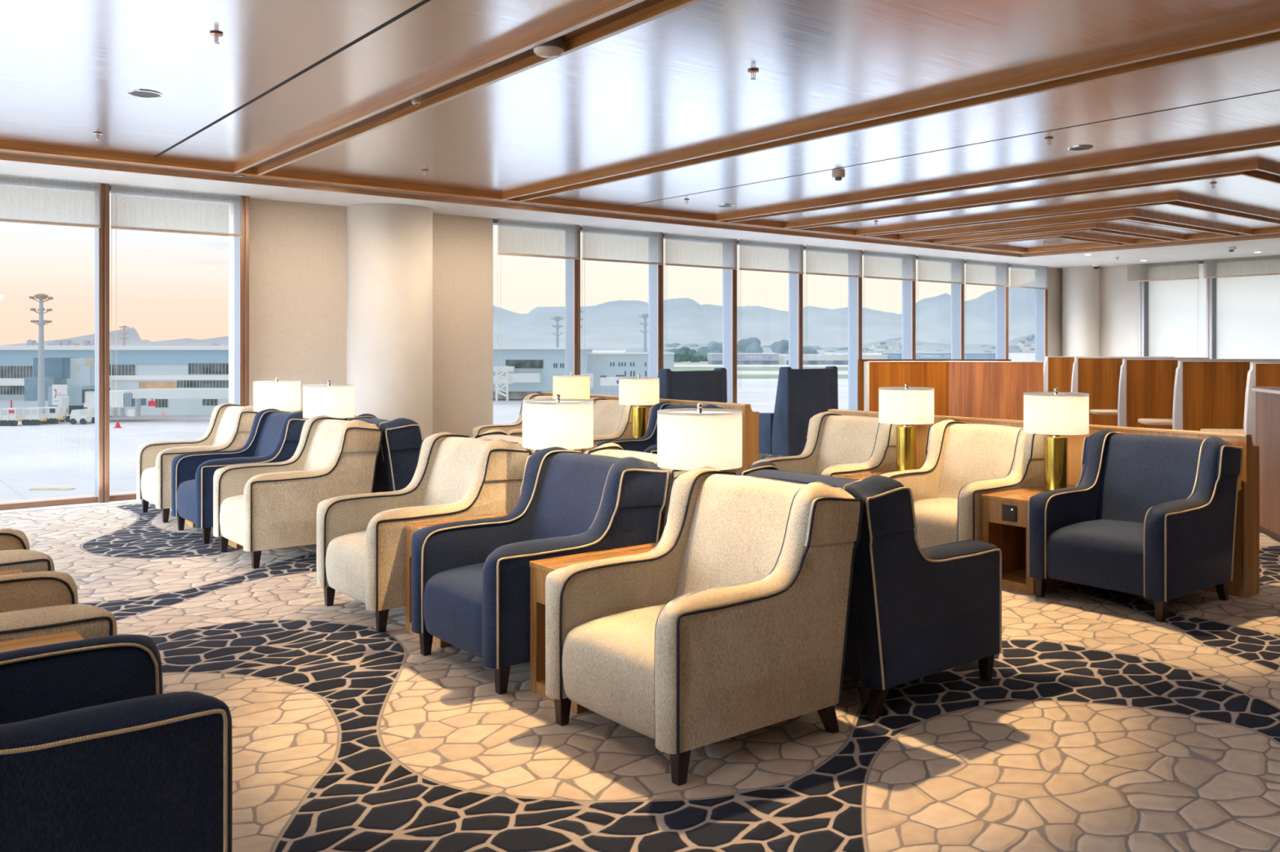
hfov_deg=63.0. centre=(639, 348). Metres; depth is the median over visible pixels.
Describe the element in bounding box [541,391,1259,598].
wall
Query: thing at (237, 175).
recessed light
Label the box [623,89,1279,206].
trim
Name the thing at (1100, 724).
floor
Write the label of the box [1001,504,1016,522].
socket
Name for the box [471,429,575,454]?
armchair
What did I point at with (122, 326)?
floodlight mast
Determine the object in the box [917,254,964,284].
roller blind
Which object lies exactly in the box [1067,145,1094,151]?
ceiling speaker
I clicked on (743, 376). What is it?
lawn
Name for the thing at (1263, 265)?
roller blind
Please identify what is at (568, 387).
table lamp
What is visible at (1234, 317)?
window
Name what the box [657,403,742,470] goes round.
table lamp
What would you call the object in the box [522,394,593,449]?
table lamp
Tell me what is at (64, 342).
tower block
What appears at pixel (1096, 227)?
beam
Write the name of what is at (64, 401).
stairs
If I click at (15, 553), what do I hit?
armchair
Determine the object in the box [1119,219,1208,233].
trim
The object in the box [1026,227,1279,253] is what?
trim
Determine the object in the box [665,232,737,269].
roller blind
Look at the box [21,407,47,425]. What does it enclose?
cart
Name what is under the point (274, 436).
armchair
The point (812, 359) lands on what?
hangar
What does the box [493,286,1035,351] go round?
hills
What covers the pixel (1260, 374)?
work carrel
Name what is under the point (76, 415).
tractor
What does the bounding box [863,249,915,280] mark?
roller blind
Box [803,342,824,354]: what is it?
bridge
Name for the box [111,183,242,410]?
roller blind
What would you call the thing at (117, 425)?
traffic cone
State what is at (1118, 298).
wall
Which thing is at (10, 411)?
hanging sign
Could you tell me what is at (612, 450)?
armchair
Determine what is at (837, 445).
armchair
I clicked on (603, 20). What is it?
beam
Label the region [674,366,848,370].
lawn
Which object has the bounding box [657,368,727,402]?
chair
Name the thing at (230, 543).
shelf
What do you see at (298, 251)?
wall
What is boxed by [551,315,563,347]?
floodlight mast
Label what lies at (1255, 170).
beam
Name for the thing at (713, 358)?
hangar
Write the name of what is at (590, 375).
hoarding
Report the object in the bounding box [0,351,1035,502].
ground
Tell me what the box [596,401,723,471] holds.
armchair
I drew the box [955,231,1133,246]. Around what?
beam
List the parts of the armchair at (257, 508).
leg, seat, leg, arm, arm, backrest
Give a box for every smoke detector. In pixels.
[831,171,844,180]
[1226,246,1235,252]
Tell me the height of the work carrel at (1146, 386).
1.374 m
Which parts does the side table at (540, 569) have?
panel, drawer, panel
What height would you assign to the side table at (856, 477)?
0.570 m
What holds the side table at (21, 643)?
on the floor
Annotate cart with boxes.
[0,408,22,426]
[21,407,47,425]
[40,406,64,424]
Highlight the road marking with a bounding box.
[30,488,75,489]
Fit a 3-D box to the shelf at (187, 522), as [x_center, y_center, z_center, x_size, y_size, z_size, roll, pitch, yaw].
[-3.230,1.472,9.349,1.568,0.055,0.278,0,0,-38]
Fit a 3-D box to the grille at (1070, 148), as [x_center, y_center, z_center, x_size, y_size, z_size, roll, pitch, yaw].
[3.758,-1.708,8.896,0.184,0.005,0.184,0,0,-38]
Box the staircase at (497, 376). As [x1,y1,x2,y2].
[495,365,508,400]
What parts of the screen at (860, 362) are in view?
panel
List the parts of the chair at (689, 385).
backrest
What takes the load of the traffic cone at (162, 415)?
on the ground at (61, 455)
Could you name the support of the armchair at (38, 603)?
on the floor
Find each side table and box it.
[0,568,24,575]
[0,630,83,652]
[184,519,195,528]
[227,539,243,549]
[404,511,511,648]
[529,542,658,714]
[582,443,598,453]
[838,467,920,480]
[981,484,1076,594]
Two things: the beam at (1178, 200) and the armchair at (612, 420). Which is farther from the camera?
the beam at (1178, 200)
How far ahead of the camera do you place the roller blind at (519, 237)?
13.04 m
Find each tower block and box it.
[26,339,35,345]
[53,340,62,345]
[62,339,71,345]
[83,339,90,345]
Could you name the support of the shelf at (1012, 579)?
attached to the side table at (1004, 514)
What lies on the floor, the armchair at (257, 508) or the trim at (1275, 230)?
the armchair at (257, 508)
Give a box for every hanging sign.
[8,400,14,413]
[147,398,156,406]
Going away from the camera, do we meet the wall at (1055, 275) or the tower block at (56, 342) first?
the wall at (1055, 275)
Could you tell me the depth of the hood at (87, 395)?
120.01 m
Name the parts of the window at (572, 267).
head rail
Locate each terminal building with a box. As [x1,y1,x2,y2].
[0,345,228,415]
[493,347,674,399]
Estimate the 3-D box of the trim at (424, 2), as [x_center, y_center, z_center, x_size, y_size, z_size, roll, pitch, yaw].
[0.299,-1.714,3.409,0.025,0.012,15.000,0,0,-38]
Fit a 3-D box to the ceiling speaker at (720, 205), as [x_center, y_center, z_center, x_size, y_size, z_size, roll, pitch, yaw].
[1.025,-1.706,12.479,0.210,0.008,0.210,0,0,-38]
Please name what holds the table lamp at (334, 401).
on the side table at (230, 543)
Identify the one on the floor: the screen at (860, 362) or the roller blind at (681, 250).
the screen at (860, 362)
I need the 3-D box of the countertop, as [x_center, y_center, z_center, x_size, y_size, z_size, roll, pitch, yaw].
[4.986,0.320,7.269,0.525,0.010,2.614,0,0,14]
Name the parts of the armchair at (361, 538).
leg, seat, leg, arm, arm, backrest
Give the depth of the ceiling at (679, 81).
7.07 m
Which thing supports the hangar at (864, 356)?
on the ground at (61, 455)
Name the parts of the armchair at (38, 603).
arm, arm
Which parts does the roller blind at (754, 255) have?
chain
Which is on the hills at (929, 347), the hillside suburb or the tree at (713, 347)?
the hillside suburb
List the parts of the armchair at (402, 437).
arm, backrest, arm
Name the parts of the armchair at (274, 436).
leg, seat, leg, arm, backrest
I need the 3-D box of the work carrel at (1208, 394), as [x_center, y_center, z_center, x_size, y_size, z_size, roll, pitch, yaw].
[6.327,0.813,10.976,2.050,1.374,0.588,0,0,7]
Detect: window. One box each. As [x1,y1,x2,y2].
[0,182,248,510]
[493,218,1048,410]
[1138,260,1279,359]
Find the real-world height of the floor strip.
0.062 m
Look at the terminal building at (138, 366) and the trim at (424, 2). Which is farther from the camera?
the terminal building at (138, 366)
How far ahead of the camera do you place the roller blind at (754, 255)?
15.56 m
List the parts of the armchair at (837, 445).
arm, backrest, arm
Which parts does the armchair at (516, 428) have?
arm, backrest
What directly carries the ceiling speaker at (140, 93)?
attached to the ceiling at (679, 81)
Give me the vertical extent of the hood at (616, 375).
0.230 m
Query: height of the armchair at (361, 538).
0.978 m
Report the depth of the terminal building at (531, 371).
168.99 m
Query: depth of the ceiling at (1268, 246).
13.01 m
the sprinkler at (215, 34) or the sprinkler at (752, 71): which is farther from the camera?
the sprinkler at (752, 71)
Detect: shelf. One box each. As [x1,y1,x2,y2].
[184,519,191,526]
[227,539,234,547]
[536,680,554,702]
[1001,568,1026,593]
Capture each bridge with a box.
[81,388,228,422]
[600,374,632,395]
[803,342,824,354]
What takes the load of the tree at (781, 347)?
on the ground at (61, 455)
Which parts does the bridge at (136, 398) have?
motor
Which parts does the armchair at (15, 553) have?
arm, arm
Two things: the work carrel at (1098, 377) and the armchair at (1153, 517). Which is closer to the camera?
the armchair at (1153, 517)
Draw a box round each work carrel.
[1043,356,1174,392]
[1071,357,1209,426]
[1089,359,1279,429]
[1137,360,1279,431]
[1200,362,1279,445]
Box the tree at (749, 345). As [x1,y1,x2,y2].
[737,337,763,353]
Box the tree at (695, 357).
[689,353,703,362]
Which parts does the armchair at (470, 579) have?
leg, seat, arm, leg, arm, backrest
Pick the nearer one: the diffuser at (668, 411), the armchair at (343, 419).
the diffuser at (668, 411)
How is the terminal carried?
on the ground at (61, 455)
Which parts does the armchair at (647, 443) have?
arm, backrest, arm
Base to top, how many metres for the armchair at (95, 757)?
0.978 m
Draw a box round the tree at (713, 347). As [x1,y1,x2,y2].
[706,341,722,353]
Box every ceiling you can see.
[0,0,1279,248]
[0,151,1279,269]
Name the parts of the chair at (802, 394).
arm, backrest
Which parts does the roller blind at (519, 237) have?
chain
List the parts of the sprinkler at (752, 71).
frame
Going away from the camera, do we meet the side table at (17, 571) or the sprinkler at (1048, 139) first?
the side table at (17, 571)
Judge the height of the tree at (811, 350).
10.189 m
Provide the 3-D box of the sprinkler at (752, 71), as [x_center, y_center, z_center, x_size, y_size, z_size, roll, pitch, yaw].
[0.697,-1.682,6.419,0.072,0.056,0.072,0,0,29]
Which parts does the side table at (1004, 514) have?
panel, drawer, panel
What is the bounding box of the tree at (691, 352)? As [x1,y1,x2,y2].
[668,346,694,361]
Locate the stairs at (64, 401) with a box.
[57,395,70,422]
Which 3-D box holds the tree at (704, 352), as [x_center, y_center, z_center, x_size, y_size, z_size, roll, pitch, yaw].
[41.276,4.704,669.341,13.970,9.268,12.943,0,0,0]
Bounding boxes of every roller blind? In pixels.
[0,173,100,227]
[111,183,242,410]
[497,217,579,397]
[582,225,662,265]
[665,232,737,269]
[738,239,804,389]
[805,244,862,368]
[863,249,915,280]
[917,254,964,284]
[965,258,1008,359]
[1008,262,1048,359]
[1127,259,1199,282]
[1203,254,1279,278]
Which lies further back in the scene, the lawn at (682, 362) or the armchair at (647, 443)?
the lawn at (682, 362)
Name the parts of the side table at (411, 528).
panel, drawer, panel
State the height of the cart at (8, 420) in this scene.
1.900 m
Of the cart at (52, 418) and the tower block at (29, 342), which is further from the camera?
the tower block at (29, 342)
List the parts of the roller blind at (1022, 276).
chain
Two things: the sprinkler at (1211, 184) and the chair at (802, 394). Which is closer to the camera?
the sprinkler at (1211, 184)
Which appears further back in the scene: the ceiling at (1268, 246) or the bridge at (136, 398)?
the bridge at (136, 398)
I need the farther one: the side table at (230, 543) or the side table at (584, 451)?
the side table at (584, 451)
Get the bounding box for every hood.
[81,388,110,403]
[600,374,624,377]
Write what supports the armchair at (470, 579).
on the floor
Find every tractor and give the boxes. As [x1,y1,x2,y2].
[69,409,91,424]
[82,408,94,423]
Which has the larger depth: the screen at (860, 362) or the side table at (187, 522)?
the screen at (860, 362)
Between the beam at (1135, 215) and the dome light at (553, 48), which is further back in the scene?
the beam at (1135, 215)
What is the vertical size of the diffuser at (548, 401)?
0.001 m
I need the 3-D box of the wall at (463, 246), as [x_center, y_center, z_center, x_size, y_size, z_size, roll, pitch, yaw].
[-2.481,-0.095,12.707,1.160,3.190,0.730,0,0,-38]
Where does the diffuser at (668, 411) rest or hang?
attached to the table lamp at (688, 438)
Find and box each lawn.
[674,361,783,364]
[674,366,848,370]
[737,374,848,378]
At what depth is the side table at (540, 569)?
4.54 m
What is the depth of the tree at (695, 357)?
637.30 m
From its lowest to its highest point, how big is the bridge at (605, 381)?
3.227 m
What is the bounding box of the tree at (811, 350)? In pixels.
[803,345,819,354]
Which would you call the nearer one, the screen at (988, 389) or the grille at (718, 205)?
the screen at (988, 389)
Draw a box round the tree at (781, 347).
[770,339,788,354]
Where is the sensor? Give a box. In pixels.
[411,95,420,106]
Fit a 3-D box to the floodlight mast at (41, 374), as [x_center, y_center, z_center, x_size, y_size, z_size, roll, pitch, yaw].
[-68.542,1.144,119.500,2.244,14.784,2.624,0,0,0]
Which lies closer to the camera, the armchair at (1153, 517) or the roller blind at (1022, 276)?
the armchair at (1153, 517)
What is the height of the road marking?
0.030 m
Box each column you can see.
[346,203,432,439]
[1062,266,1099,356]
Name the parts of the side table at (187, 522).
panel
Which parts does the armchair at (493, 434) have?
arm, backrest, arm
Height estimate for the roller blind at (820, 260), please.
2.192 m
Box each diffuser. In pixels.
[533,400,577,402]
[667,411,732,413]
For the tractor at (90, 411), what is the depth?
118.49 m
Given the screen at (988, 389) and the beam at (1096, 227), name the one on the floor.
the screen at (988, 389)
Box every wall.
[228,198,346,413]
[432,213,493,437]
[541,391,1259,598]
[1048,267,1062,356]
[1099,265,1138,356]
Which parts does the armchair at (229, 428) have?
leg, seat, leg, arm, backrest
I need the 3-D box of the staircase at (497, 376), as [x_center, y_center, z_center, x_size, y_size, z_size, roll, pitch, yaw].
[-21.210,5.372,160.600,1.915,5.442,1.428,0,0,0]
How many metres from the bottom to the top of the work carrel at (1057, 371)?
1.374 m
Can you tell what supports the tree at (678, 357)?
on the lawn at (682, 362)
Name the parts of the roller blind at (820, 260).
chain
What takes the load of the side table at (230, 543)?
on the floor
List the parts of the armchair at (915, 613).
arm, backrest, leg, arm, leg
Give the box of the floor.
[0,453,1279,851]
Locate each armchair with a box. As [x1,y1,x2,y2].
[0,528,54,573]
[0,571,117,641]
[0,634,232,851]
[136,403,259,523]
[171,408,308,543]
[213,415,382,568]
[293,409,355,420]
[316,431,531,633]
[346,413,423,493]
[411,446,668,694]
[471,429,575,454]
[472,393,552,436]
[545,466,863,786]
[575,397,651,452]
[582,443,689,542]
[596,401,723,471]
[736,462,1001,720]
[751,411,913,477]
[880,419,1051,549]
[1027,429,1243,622]
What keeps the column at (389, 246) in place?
on the floor
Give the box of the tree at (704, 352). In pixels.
[694,348,709,361]
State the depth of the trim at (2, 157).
11.88 m
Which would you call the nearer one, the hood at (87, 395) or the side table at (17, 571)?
the side table at (17, 571)
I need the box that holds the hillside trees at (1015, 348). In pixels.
[639,333,1035,353]
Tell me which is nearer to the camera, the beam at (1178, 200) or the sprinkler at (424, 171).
the sprinkler at (424, 171)
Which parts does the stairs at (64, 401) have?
frame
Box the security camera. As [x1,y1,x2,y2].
[1092,264,1100,269]
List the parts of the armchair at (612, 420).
arm, backrest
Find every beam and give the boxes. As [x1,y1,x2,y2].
[0,140,1029,253]
[234,0,702,175]
[502,15,1279,201]
[715,132,1279,222]
[784,161,1279,229]
[855,193,1279,236]
[898,210,1253,240]
[932,222,1186,244]
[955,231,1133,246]
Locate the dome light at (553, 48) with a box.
[533,35,564,57]
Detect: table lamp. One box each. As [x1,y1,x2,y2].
[253,377,300,411]
[302,380,355,418]
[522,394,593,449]
[552,372,590,399]
[618,374,659,438]
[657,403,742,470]
[879,382,933,471]
[1023,387,1088,490]
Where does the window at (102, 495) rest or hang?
on the floor strip
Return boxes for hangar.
[706,353,779,364]
[778,354,848,364]
[862,354,888,359]
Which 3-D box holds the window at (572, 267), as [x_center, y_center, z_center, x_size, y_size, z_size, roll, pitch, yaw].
[3.028,-0.045,16.645,12.370,3.090,0.282,0,0,-38]
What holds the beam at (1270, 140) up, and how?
attached to the ceiling at (679, 81)
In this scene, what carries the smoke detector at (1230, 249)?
attached to the ceiling at (1268, 246)
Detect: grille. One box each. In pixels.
[129,91,159,97]
[718,204,732,206]
[1069,146,1092,150]
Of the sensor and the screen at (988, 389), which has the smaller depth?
the sensor
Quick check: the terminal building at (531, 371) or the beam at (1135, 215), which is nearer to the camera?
the beam at (1135, 215)
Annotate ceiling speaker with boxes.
[128,89,162,97]
[716,204,734,207]
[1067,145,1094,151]
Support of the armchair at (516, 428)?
on the floor
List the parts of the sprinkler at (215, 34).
frame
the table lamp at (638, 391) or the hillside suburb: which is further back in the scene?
the hillside suburb
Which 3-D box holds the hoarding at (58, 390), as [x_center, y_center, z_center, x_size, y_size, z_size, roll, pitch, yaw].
[-68.141,5.483,122.570,1.690,2.403,0.260,0,0,0]
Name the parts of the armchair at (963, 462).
arm, seat, backrest, arm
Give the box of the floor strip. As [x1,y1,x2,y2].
[0,499,141,514]
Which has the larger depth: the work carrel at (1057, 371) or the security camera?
the security camera
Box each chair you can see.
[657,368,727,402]
[759,366,838,456]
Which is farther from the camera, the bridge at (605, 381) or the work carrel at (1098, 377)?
the bridge at (605, 381)
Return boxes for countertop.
[1252,386,1279,391]
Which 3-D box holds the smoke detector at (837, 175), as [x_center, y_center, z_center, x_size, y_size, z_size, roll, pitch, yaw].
[1.931,-1.673,10.160,0.130,0.075,0.130,0,0,-38]
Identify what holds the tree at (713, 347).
on the lawn at (682, 362)
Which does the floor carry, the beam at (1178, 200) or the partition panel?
the partition panel
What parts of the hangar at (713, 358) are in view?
door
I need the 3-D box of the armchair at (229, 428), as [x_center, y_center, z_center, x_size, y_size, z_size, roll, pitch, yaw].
[-3.987,1.011,9.528,0.970,0.978,0.848,0,0,-38]
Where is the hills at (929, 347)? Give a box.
[624,334,1035,353]
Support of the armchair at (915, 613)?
on the floor
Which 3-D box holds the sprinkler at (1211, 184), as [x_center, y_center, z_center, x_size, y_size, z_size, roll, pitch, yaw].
[5.927,-1.682,10.789,0.072,0.056,0.072,0,0,29]
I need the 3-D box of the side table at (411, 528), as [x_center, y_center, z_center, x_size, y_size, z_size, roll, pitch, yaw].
[-0.502,1.215,5.865,1.591,0.570,0.402,0,0,-38]
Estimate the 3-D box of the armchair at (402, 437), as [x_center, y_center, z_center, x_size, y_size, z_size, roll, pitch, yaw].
[-1.738,1.011,8.265,0.970,0.978,0.848,0,0,-38]
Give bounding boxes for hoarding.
[52,384,67,405]
[580,373,593,387]
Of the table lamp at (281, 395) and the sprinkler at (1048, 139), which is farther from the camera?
the table lamp at (281, 395)
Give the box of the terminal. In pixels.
[881,352,1008,359]
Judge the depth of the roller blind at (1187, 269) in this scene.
19.26 m
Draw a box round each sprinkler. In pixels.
[93,132,102,140]
[208,31,223,44]
[421,169,428,176]
[747,69,759,79]
[1044,137,1053,145]
[1209,182,1217,188]
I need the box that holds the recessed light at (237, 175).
[233,174,244,177]
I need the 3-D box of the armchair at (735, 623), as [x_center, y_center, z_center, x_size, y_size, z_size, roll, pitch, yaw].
[0.236,1.011,4.135,0.970,0.978,0.848,0,0,-38]
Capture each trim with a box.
[0,154,1279,257]
[154,0,431,156]
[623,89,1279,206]
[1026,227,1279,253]
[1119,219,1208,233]
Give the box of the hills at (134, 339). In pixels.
[6,327,228,345]
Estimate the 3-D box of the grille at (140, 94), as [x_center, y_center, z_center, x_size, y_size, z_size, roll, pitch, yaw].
[-3.317,-1.708,6.999,0.184,0.005,0.184,0,0,-38]
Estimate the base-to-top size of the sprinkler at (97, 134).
0.056 m
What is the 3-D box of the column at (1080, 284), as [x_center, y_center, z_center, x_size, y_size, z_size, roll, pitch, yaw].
[8.677,-0.070,20.549,0.680,3.140,0.680,0,0,-38]
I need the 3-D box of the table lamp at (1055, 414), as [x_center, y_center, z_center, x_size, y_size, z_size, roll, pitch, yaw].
[2.736,0.595,6.865,0.400,0.670,0.400,0,0,-38]
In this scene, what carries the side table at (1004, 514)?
on the floor
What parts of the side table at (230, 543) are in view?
panel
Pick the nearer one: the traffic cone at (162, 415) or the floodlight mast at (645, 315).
the traffic cone at (162, 415)
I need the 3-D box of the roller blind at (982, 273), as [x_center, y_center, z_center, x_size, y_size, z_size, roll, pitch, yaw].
[6.325,-0.494,19.015,1.345,2.192,0.040,0,0,-38]
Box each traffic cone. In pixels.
[112,421,122,428]
[160,411,166,417]
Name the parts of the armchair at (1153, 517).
leg, arm, seat, backrest, leg, arm, leg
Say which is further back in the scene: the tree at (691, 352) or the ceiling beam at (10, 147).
the tree at (691, 352)
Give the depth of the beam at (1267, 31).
6.98 m
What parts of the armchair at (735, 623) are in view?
leg, seat, arm, leg, backrest, arm, leg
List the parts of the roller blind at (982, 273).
chain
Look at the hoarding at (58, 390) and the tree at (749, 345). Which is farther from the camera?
the tree at (749, 345)
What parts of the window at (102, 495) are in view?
sill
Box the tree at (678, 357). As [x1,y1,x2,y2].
[671,350,688,362]
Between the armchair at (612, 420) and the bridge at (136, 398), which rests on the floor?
the armchair at (612, 420)
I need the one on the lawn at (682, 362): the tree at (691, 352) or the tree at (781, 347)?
the tree at (691, 352)
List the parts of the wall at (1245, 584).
panel, panel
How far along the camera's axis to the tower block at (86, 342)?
2999.82 m
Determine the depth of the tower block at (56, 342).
2999.82 m
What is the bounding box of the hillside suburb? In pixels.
[676,339,1035,353]
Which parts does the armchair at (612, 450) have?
arm, backrest, arm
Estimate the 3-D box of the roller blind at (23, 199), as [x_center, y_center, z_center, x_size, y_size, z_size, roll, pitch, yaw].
[-5.716,-0.494,9.612,1.350,2.192,0.040,0,0,-38]
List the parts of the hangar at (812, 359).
door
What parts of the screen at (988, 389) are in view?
panel, panel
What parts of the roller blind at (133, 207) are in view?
chain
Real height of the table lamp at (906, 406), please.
0.670 m
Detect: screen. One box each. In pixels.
[857,359,1011,410]
[863,360,1043,420]
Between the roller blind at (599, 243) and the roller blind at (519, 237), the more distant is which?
the roller blind at (599, 243)
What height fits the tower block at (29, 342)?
33.493 m
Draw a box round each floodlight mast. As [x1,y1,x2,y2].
[29,293,53,413]
[119,325,128,345]
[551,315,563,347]
[639,313,648,352]
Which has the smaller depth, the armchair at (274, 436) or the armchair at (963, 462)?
the armchair at (963, 462)
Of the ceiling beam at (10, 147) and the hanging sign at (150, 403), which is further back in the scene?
the hanging sign at (150, 403)

